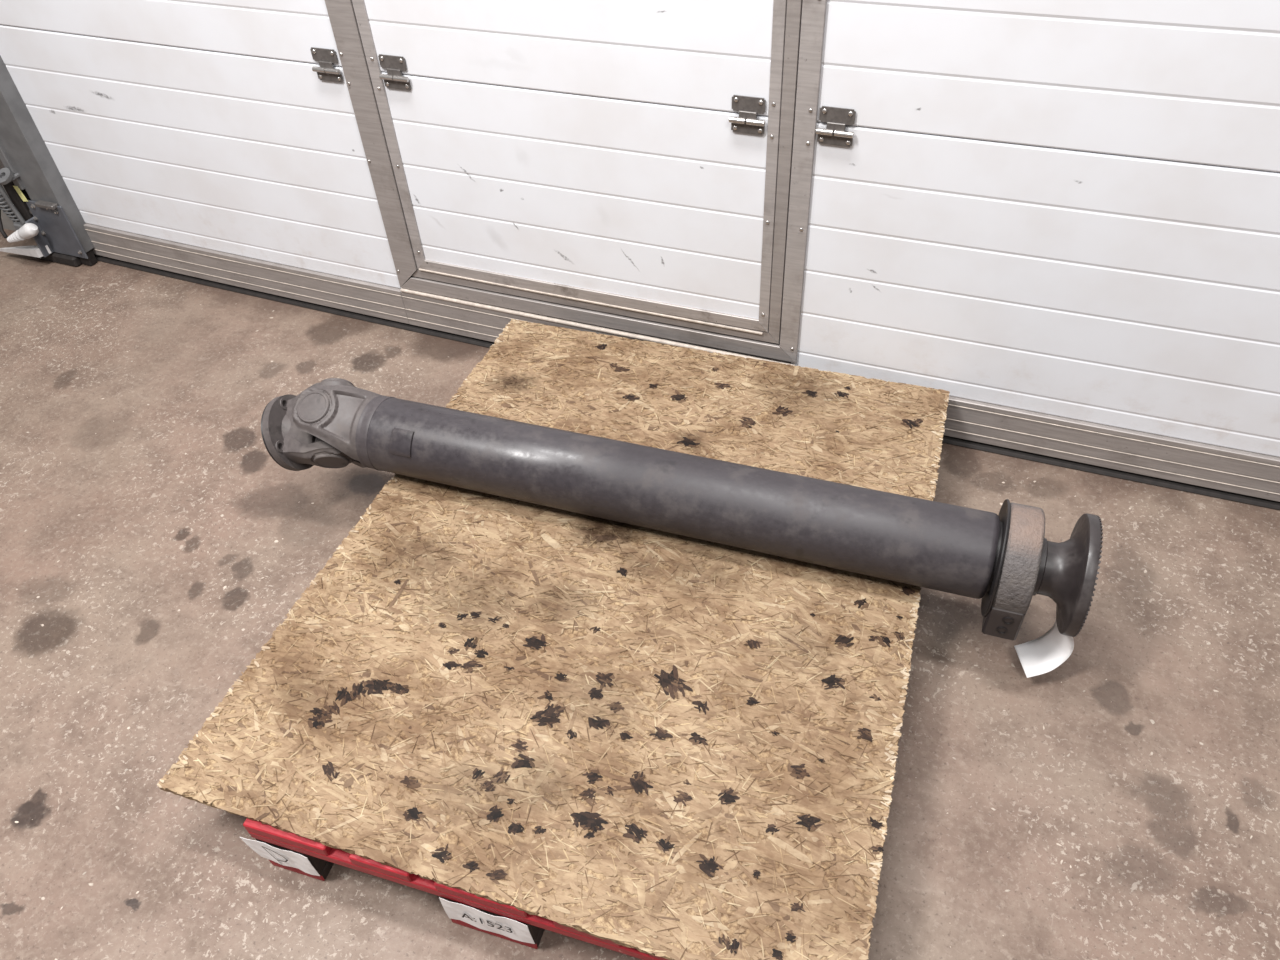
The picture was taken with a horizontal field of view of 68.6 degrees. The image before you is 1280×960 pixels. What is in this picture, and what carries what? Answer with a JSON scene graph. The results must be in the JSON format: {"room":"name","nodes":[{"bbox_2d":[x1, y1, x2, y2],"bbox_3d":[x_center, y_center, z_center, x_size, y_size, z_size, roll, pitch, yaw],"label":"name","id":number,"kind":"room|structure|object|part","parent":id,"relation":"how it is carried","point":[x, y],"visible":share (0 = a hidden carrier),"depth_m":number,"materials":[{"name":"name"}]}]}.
{"room":"vehicle repair workshop","nodes":[
{"label":"vehicle repair workshop","id":0,"kind":"room"},
{"bbox_2d":[0,185,16,230],"bbox_3d":[-2.869,-2.180,2.449,2.220,3.000,0.250,14,47,17],"label":"wall","id":1,"kind":"structure","parent":0,"point":[7,223],"depth_m":3.16,"materials":[{"name":"grey"}]},
{"bbox_2d":[0,229,1279,959],"bbox_3d":[-0.765,1.665,0.567,9.000,0.100,6.400,14,47,17],"label":"floor","id":2,"kind":"structure","parent":0,"point":[1123,815],"depth_m":1.75,"materials":[{"name":"concrete"}]},
{"bbox_2d":[0,56,96,266],"bbox_3d":[-1.958,-1.629,2.105,0.351,2.600,0.122,6,45,10],"label":"door track","id":3,"kind":"object","parent":2,"relation":"on","point":[42,205],"visible":1,"depth_m":2.83,"materials":[{"name":"grey metal"}]},
{"bbox_3d":[-1.925,-0.853,2.859,0.042,0.148,0.016,22,50,24],"label":"lever arm","id":4,"kind":"part","parent":3,"relation":"part of","materials":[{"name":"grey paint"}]},
{"bbox_3d":[-1.973,-1.684,2.126,0.100,2.550,0.006,14,47,17],"label":"plate","id":5,"kind":"part","parent":3,"relation":"part of","materials":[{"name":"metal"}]},
{"bbox_3d":[-1.927,-0.797,2.942,0.050,0.030,0.045,14,47,17],"label":"spring seat","id":6,"kind":"part","parent":3,"relation":"part of","materials":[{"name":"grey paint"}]},
{"bbox_3d":[-1.877,-0.867,2.842,0.031,0.050,0.001,14,47,17],"label":"rating plate","id":7,"kind":"part","parent":3,"relation":"part of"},
{"bbox_3d":[-1.965,-0.743,2.991,0.205,0.040,0.050,14,47,17],"label":"foot plate","id":8,"kind":"part","parent":3,"relation":"part of","materials":[{"name":"metal"}]},
{"bbox_3d":[-1.791,-0.830,2.829,0.075,0.014,0.023,14,47,17],"label":"joint plate","id":9,"kind":"part","parent":3,"relation":"part of","materials":[{"name":"metal"}]},
{"bbox_2d":[0,0,1279,509],"bbox_3d":[0.186,-0.970,1.669,4.500,2.050,0.098,14,47,17],"label":"door","id":10,"kind":"structure","parent":3,"relation":"attached to","point":[1059,219],"depth_m":1.95,"materials":[{"name":"white paint"}]},
{"bbox_3d":[-1.284,-1.344,2.129,1.331,0.654,0.043,15,47,18],"label":"panel","id":11,"kind":"part","parent":10,"relation":"part of","materials":[{"name":"white paint"}]},
{"bbox_3d":[-1.253,-0.898,2.562,1.331,0.589,0.043,15,47,18],"label":"panel","id":12,"kind":"part","parent":10,"relation":"part of","materials":[{"name":"white paint"}]},
{"bbox_3d":[-1.246,-0.643,2.800,1.316,0.108,0.043,15,47,18],"label":"rail","id":13,"kind":"part","parent":10,"relation":"part of","materials":[{"name":"metal"}]},
{"bbox_2d":[352,0,802,343],"bbox_3d":[-0.182,-1.108,1.708,1.008,1.870,0.056,14,47,17],"label":"door","id":14,"kind":"structure","parent":10,"relation":"attached to","point":[630,158],"depth_m":2.04,"materials":[{"name":"white paint"}]},
{"bbox_3d":[-0.176,-1.063,1.761,0.932,0.654,0.042,14,47,17],"label":"panel","id":15,"kind":"part","parent":14,"relation":"part of","materials":[{"name":"white paint"}]},
{"bbox_3d":[-0.148,-0.651,2.160,0.932,0.492,0.042,14,47,17],"label":"panel","id":16,"kind":"part","parent":14,"relation":"part of","materials":[{"name":"white paint"}]},
{"bbox_3d":[-0.139,-0.471,2.326,0.955,0.036,0.038,14,47,17],"label":"frame rail","id":17,"kind":"part","parent":14,"relation":"part of","materials":[{"name":"metal"}]},
{"bbox_3d":[-0.132,-0.360,2.430,1.097,0.108,0.043,14,47,17],"label":"rail","id":18,"kind":"part","parent":10,"relation":"part of","materials":[{"name":"metal"}]},
{"bbox_3d":[-0.134,-0.426,2.374,1.098,0.043,0.051,14,47,17],"label":"frame sill","id":19,"kind":"part","parent":10,"relation":"part of","materials":[{"name":"metal"}]},
{"bbox_3d":[1.330,-0.267,1.730,2.099,0.589,0.047,13,47,17],"label":"panel","id":20,"kind":"part","parent":10,"relation":"part of","materials":[{"name":"white paint"}]},
{"bbox_3d":[1.299,-0.714,1.296,2.099,0.654,0.047,13,47,17],"label":"panel","id":21,"kind":"part","parent":10,"relation":"part of","materials":[{"name":"white paint"}]},
{"bbox_3d":[1.349,-0.009,1.964,2.086,0.108,0.047,13,47,17],"label":"rail","id":22,"kind":"part","parent":10,"relation":"part of","materials":[{"name":"metal"}]},
{"bbox_2d":[240,818,667,959],"bbox_3d":[-0.062,0.247,1.803,0.822,0.144,1.206,10,46,14],"label":"pallet","id":23,"kind":"object","parent":2,"relation":"on","point":[289,851],"visible":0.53,"depth_m":1.41,"materials":[{"name":"red paint"}]},
{"bbox_2d":[157,319,949,959],"bbox_3d":[-0.028,0.150,1.786,1.108,0.014,1.336,12,46,15],"label":"board","id":24,"kind":"object","parent":23,"relation":"on","point":[670,746],"visible":0.87,"depth_m":1.58,"materials":[{"name":"beige wood"}]},
{"bbox_2d":[261,378,1102,640],"bbox_3d":[-0.013,0.011,1.814,1.630,0.221,0.211,11,46,15],"label":"shaft","id":25,"kind":"object","parent":24,"relation":"on","point":[1005,559],"visible":1,"depth_m":1.71,"materials":[{"name":"metal"}]},
{"bbox_2d":[1014,620,1073,677],"bbox_3d":[0.731,0.296,1.684,0.073,0.101,0.068,-5,44,-1],"label":"paper tag","id":26,"kind":"object","parent":25,"relation":"hanging from","point":[1043,654],"visible":0.82,"depth_m":1.70,"materials":[{"name":"white paper"}]},
{"bbox_2d":[4,286,1270,959],"bbox_3d":[-0.365,0.361,1.810,3.597,0.001,1.846,14,47,17],"label":"floor grit","id":27,"kind":"structure","parent":2,"relation":"on","point":[222,515],"depth_m":1.78,"materials":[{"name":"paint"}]}
]}

